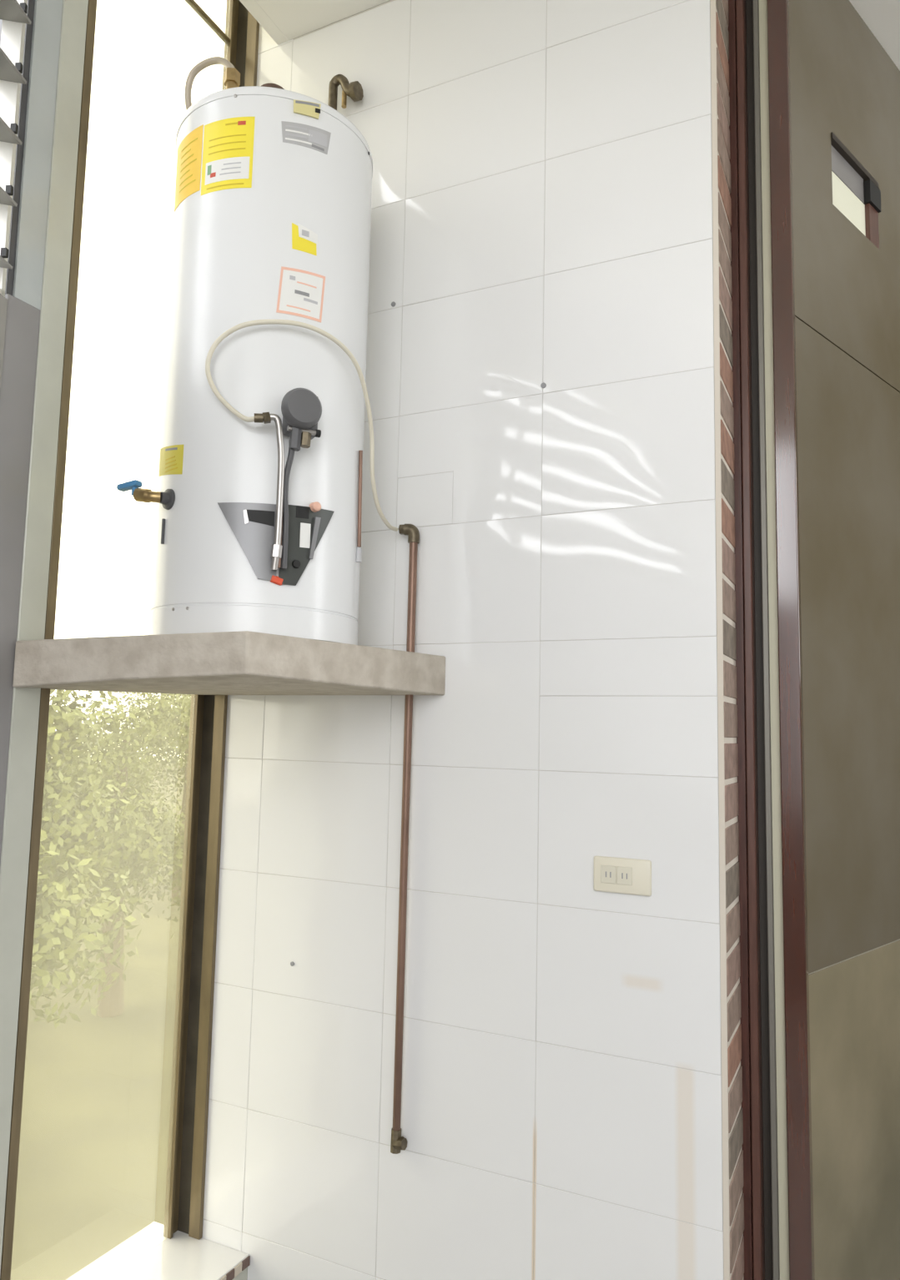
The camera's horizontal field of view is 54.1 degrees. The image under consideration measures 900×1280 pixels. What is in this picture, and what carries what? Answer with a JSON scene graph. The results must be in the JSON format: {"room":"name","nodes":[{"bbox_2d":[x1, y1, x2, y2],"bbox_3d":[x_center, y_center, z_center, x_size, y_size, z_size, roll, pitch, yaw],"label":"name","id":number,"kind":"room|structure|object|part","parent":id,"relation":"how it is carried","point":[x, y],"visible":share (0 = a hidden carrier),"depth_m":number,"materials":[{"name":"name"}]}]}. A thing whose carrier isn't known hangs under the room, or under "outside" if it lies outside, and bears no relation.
{"room":"utility room","nodes":[
{"label":"utility room","id":0,"kind":"room"},
{"bbox_2d":[0,293,7,393],"bbox_3d":[-1.174,-0.238,-0.022,0.120,3.620,3.660,1,-6,5],"label":"wall","id":1,"kind":"structure","parent":0,"point":[3,301],"depth_m":1.84,"materials":[{"name":"grey paint"}]},
{"bbox_2d":[0,0,31,297],"bbox_3d":[-0.965,-1.213,1.757,0.095,0.965,0.296,1,-6,5],"label":"window","id":2,"kind":"structure","parent":1,"relation":"in","point":[12,12],"depth_m":1.87,"materials":[{"name":"glass"},{"name":"dark grey aluminium"},{"name":"black plastic"}]},
{"bbox_2d":[239,0,288,45],"bbox_3d":[-1.363,-2.337,0.863,0.040,0.730,4.000,-2,-7,26],"label":"trim","id":3,"kind":"structure","parent":1,"relation":"attached to","point":[252,6],"depth_m":2.53,"materials":[{"name":"white paint"}]},
{"bbox_2d":[0,0,62,866],"bbox_3d":[-1.065,-0.400,1.932,0.316,4.350,0.080,-2,-7,26],"label":"wall strip","id":4,"kind":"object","parent":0,"point":[42,40],"visible":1,"depth_m":1.89,"materials":[{"name":"grey paint"}]},
{"bbox_2d":[0,0,88,1275],"bbox_3d":[-1.031,-0.392,1.997,0.320,4.350,0.066,-2,-7,26],"label":"wall","id":5,"kind":"structure","parent":0,"point":[42,475],"depth_m":1.91,"materials":[{"name":"grey paint"}]},
{"bbox_2d":[255,0,390,40],"bbox_3d":[0.321,-2.084,0.009,3.720,0.120,4.000,-2,-7,26],"label":"ceiling","id":6,"kind":"structure","parent":0,"point":[294,18],"depth_m":2.50,"materials":[{"name":"white paint"}]},
{"bbox_2d":[201,0,724,1279],"bbox_3d":[-0.017,-0.337,2.325,1.423,4.350,0.201,-2,-7,26],"label":"wall","id":7,"kind":"structure","parent":0,"point":[541,197],"depth_m":2.10,"materials":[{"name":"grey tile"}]},
{"bbox_2d":[12,630,445,695],"bbox_3d":[-0.493,0.070,2.018,0.741,0.112,0.683,-2,-7,26],"label":"shelf","id":8,"kind":"object","parent":7,"relation":"attached to","point":[244,662],"visible":0.98,"depth_m":1.81,"materials":[{"name":"grey concrete"}]},
{"bbox_2d":[116,56,372,645],"bbox_3d":[-0.437,-0.690,2.116,0.484,1.422,0.491,0,-6,16],"label":"water heater","id":9,"kind":"object","parent":8,"relation":"on","point":[258,528],"visible":0.98,"depth_m":1.92,"materials":[{"name":"white metal"}]},
{"bbox_3d":[-0.700,-0.330,1.922,0.058,0.032,0.022,-2,-7,26],"label":"valve handle","id":10,"kind":"part","parent":9,"relation":"part of","materials":[{"name":"blue plastic"}]},
{"bbox_3d":[-0.490,-1.031,1.933,0.107,0.051,0.006,0,-6,15],"label":"print panel","id":11,"kind":"part","parent":9,"relation":"part of","materials":[{"name":"white paper"}]},
{"bbox_3d":[-0.420,-0.206,1.841,0.137,0.164,0.015,2,-6,-7],"label":"burner","id":12,"kind":"part","parent":9,"relation":"part of","materials":[{"name":"grey metal"}]},
{"bbox_3d":[-0.428,-1.198,2.178,0.475,0.042,0.475,-2,-7,26],"label":"lid","id":13,"kind":"part","parent":9,"relation":"part of","materials":[{"name":"white metal"}]},
{"bbox_3d":[-0.310,-0.440,1.851,0.064,0.011,0.011,4,-7,-27],"label":"lever","id":14,"kind":"part","parent":9,"relation":"part of","materials":[{"name":"silver metal"}]},
{"bbox_3d":[-0.308,-0.483,1.837,0.086,0.086,0.034,4,-7,-27],"label":"knob","id":15,"kind":"part","parent":9,"relation":"part of","materials":[{"name":"grey plastic"}]},
{"bbox_2d":[205,319,398,531],"bbox_3d":[-0.276,-0.484,1.996,0.144,0.369,0.551,-5,-8,44],"label":"gas hose","id":16,"kind":"object","parent":9,"relation":"attached to","point":[264,418],"visible":1,"depth_m":1.89,"materials":[{"name":"beige plastic"}]},
{"bbox_3d":[-0.309,-0.223,1.877,0.023,0.054,0.002,5,-7,-35],"label":"sight glass","id":17,"kind":"part","parent":9,"relation":"part of","materials":[{"name":"white"}]},
{"bbox_3d":[-0.306,-0.200,1.887,0.127,0.176,0.014,6,-7,-37],"label":"burner","id":18,"kind":"part","parent":9,"relation":"part of","materials":[{"name":"grey metal"}]},
{"bbox_3d":[-0.319,-1.186,1.964,0.063,0.041,0.005,4,-7,-27],"label":"name plate","id":19,"kind":"part","parent":9,"relation":"part of","materials":[{"name":"beige paper"}]},
{"bbox_3d":[-0.314,-0.896,1.942,0.047,0.034,0.002,5,-7,-31],"label":"print panel","id":20,"kind":"part","parent":9,"relation":"part of","materials":[{"name":"white"}]},
{"bbox_3d":[-0.296,-1.125,1.974,0.045,0.033,0.001,5,-7,-34],"label":"print panel","id":21,"kind":"part","parent":9,"relation":"part of","materials":[{"name":"grey"}]},
{"bbox_2d":[327,74,363,110],"bbox_3d":[-0.292,-1.320,2.431,0.100,0.515,0.056,-3,-7,35],"label":"pipe","id":22,"kind":"object","parent":7,"relation":"attached to","point":[354,90],"visible":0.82,"depth_m":2.44,"materials":[{"name":"gold metal"}]},
{"bbox_3d":[-0.293,-1.499,2.443,0.013,0.045,0.014,-2,-7,26],"label":"spout","id":23,"kind":"part","parent":22,"relation":"part of","materials":[{"name":"gold metal"}]},
{"bbox_2d":[390,524,419,1154],"bbox_3d":[-0.115,0.455,2.147,0.054,1.505,0.042,-2,-7,26],"label":"gas pipe","id":24,"kind":"object","parent":7,"relation":"attached to","point":[398,1142],"visible":0.96,"depth_m":2.13,"materials":[{"name":"orange metal"}]},
{"bbox_2d":[540,382,546,388],"bbox_3d":[0.225,-0.614,2.124,0.013,0.013,0.004,-2,-7,26],"label":"plug","id":25,"kind":"object","parent":7,"relation":"attached to","point":[543,385],"visible":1,"depth_m":2.12,"materials":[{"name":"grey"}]},
{"bbox_2d":[594,856,651,896],"bbox_3d":[0.374,0.513,1.917,0.128,0.076,0.013,-2,-7,26],"label":"socket plate","id":26,"kind":"object","parent":7,"relation":"attached to","point":[612,874],"visible":1,"depth_m":1.91,"materials":[{"name":"beige plastic"}]},
{"bbox_2d":[710,0,744,1279],"bbox_3d":[0.620,0.006,1.973,0.019,3.623,0.198,-2,-7,26],"label":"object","id":27,"kind":"structure","parent":7,"relation":"attached to","point":[730,932],"depth_m":1.93,"materials":[{"name":"beige"}]},
{"bbox_2d":[788,0,899,1279],"bbox_3d":[2.665,0.205,3.897,5.200,3.710,0.150,7,-8,-43],"label":"wall","id":28,"kind":"structure","parent":0,"point":[844,82],"depth_m":2.26,"materials":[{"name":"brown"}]},
{"bbox_2d":[728,0,815,1279],"bbox_3d":[0.751,0.020,2.068,0.138,3.620,0.115,-2,-7,26],"label":"door frame","id":29,"kind":"structure","parent":28,"relation":"in","point":[778,1233],"depth_m":2.03,"materials":[{"name":"brown wood"}]},
{"bbox_3d":[0.715,0.021,2.088,0.020,3.620,0.110,-2,-7,26],"label":"moulding","id":30,"kind":"part","parent":29,"relation":"part of","materials":[{"name":"brown wood"}]},
{"bbox_3d":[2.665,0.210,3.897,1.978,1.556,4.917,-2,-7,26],"label":"panel","id":31,"kind":"part","parent":28,"relation":"part of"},
{"bbox_3d":[2.637,1.519,3.761,5.200,1.068,0.150,7,-8,-43],"label":"panel","id":32,"kind":"part","parent":28,"relation":"part of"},
{"bbox_2d":[831,131,881,249],"bbox_3d":[1.135,-1.253,2.484,0.318,0.204,0.038,7,-8,-43],"label":"window","id":33,"kind":"structure","parent":28,"relation":"in","point":[856,193],"depth_m":2.50,"materials":[{"name":"grey glass"}]},
{"bbox_3d":[1.101,-1.305,2.469,0.239,0.072,0.020,7,-8,-43],"label":"sash","id":34,"kind":"part","parent":33,"relation":"part of","materials":[{"name":"grey paint"}]},
{"bbox_3d":[1.105,-1.211,2.459,0.249,0.114,0.008,7,-8,-43],"label":"pane","id":35,"kind":"part","parent":33,"relation":"part of","materials":[{"name":"beige glass"}]},
{"bbox_3d":[1.134,-1.347,2.494,0.315,0.016,0.034,7,-8,-43],"label":"frame","id":36,"kind":"part","parent":33,"relation":"part of","materials":[{"name":"grey metal"}]},
{"bbox_3d":[1.221,-1.198,2.566,0.065,0.115,0.030,7,-8,-43],"label":"panel","id":37,"kind":"part","parent":33,"relation":"part of","materials":[{"name":"brown wood"}]},
{"bbox_2d":[849,0,899,70],"bbox_3d":[2.881,-1.710,3.861,2.510,0.100,5.200,-2,-7,26],"label":"ceiling","id":38,"kind":"structure","parent":0,"point":[882,17],"depth_m":2.60,"materials":[{"name":"white paint"}]},
{"bbox_3d":[-0.858,1.674,2.055,0.169,0.259,0.609,-2,-7,26],"label":"wall","id":39,"kind":"structure","parent":0,"visible":0},
{"bbox_2d":[0,0,259,1279],"bbox_3d":[-0.784,-0.495,2.267,0.103,4.080,0.608,-2,-7,26],"label":"window","id":40,"kind":"structure","parent":39,"relation":"in","point":[187,1146],"depth_m":2.35,"materials":[{"name":"brown metal"}]},
{"bbox_3d":[-0.910,-0.525,2.005,0.098,4.080,0.024,-2,-7,26],"label":"frame","id":41,"kind":"part","parent":40,"relation":"part of","materials":[{"name":"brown metal"}]},
{"bbox_3d":[-0.624,-0.466,2.518,0.036,4.080,0.013,-2,-7,26],"label":"frame","id":42,"kind":"part","parent":40,"relation":"part of","materials":[{"name":"brown metal"}]},
{"bbox_2d":[66,1221,250,1279],"bbox_3d":[-0.788,1.667,2.021,0.326,0.270,0.609,-2,-7,26],"label":"trim","id":43,"kind":"structure","parent":39,"relation":"attached to","point":[148,1254],"depth_m":2.21,"materials":[{"name":"white tile"}]},
{"bbox_3d":[-0.715,1.670,1.985,0.148,0.259,0.609,-2,-7,26],"label":"sill","id":44,"kind":"part","parent":43,"relation":"part of","materials":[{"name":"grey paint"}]},
{"label":"outside","id":45,"kind":"structure","parent":0,"visible":0},
{"bbox_2d":[10,761,184,1279],"bbox_3d":[-41.066,11.397,54.587,117.800,0.100,180.000,-2,-7,26],"label":"ground","id":46,"kind":"structure","parent":45,"point":[93,1158],"depth_m":14.86,"materials":[{"name":"green plant"}]},
{"bbox_2d":[29,689,145,1028],"bbox_3d":[-6.781,3.926,11.922,5.399,7.409,6.692,-2,-7,26],"label":"tree","id":47,"kind":"object","parent":46,"relation":"on","point":[65,831],"visible":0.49,"depth_m":12.30,"materials":[{"name":"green plant"}]},
{"bbox_2d":[38,690,191,1017],"bbox_3d":[-6.795,4.605,21.124,8.416,7.954,10.300,5,-7,-30],"label":"tree","id":48,"kind":"object","parent":46,"relation":"on","point":[112,1005],"visible":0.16,"depth_m":19.55,"materials":[{"name":"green plant"}]},
{"bbox_2d":[63,692,191,897],"bbox_3d":[-9.846,5.391,33.809,10.884,8.892,9.079,4,-7,-29],"label":"tree","id":49,"kind":"object","parent":46,"relation":"on","point":[160,704],"visible":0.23,"depth_m":33.44,"materials":[{"name":"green plant"}]}
]}

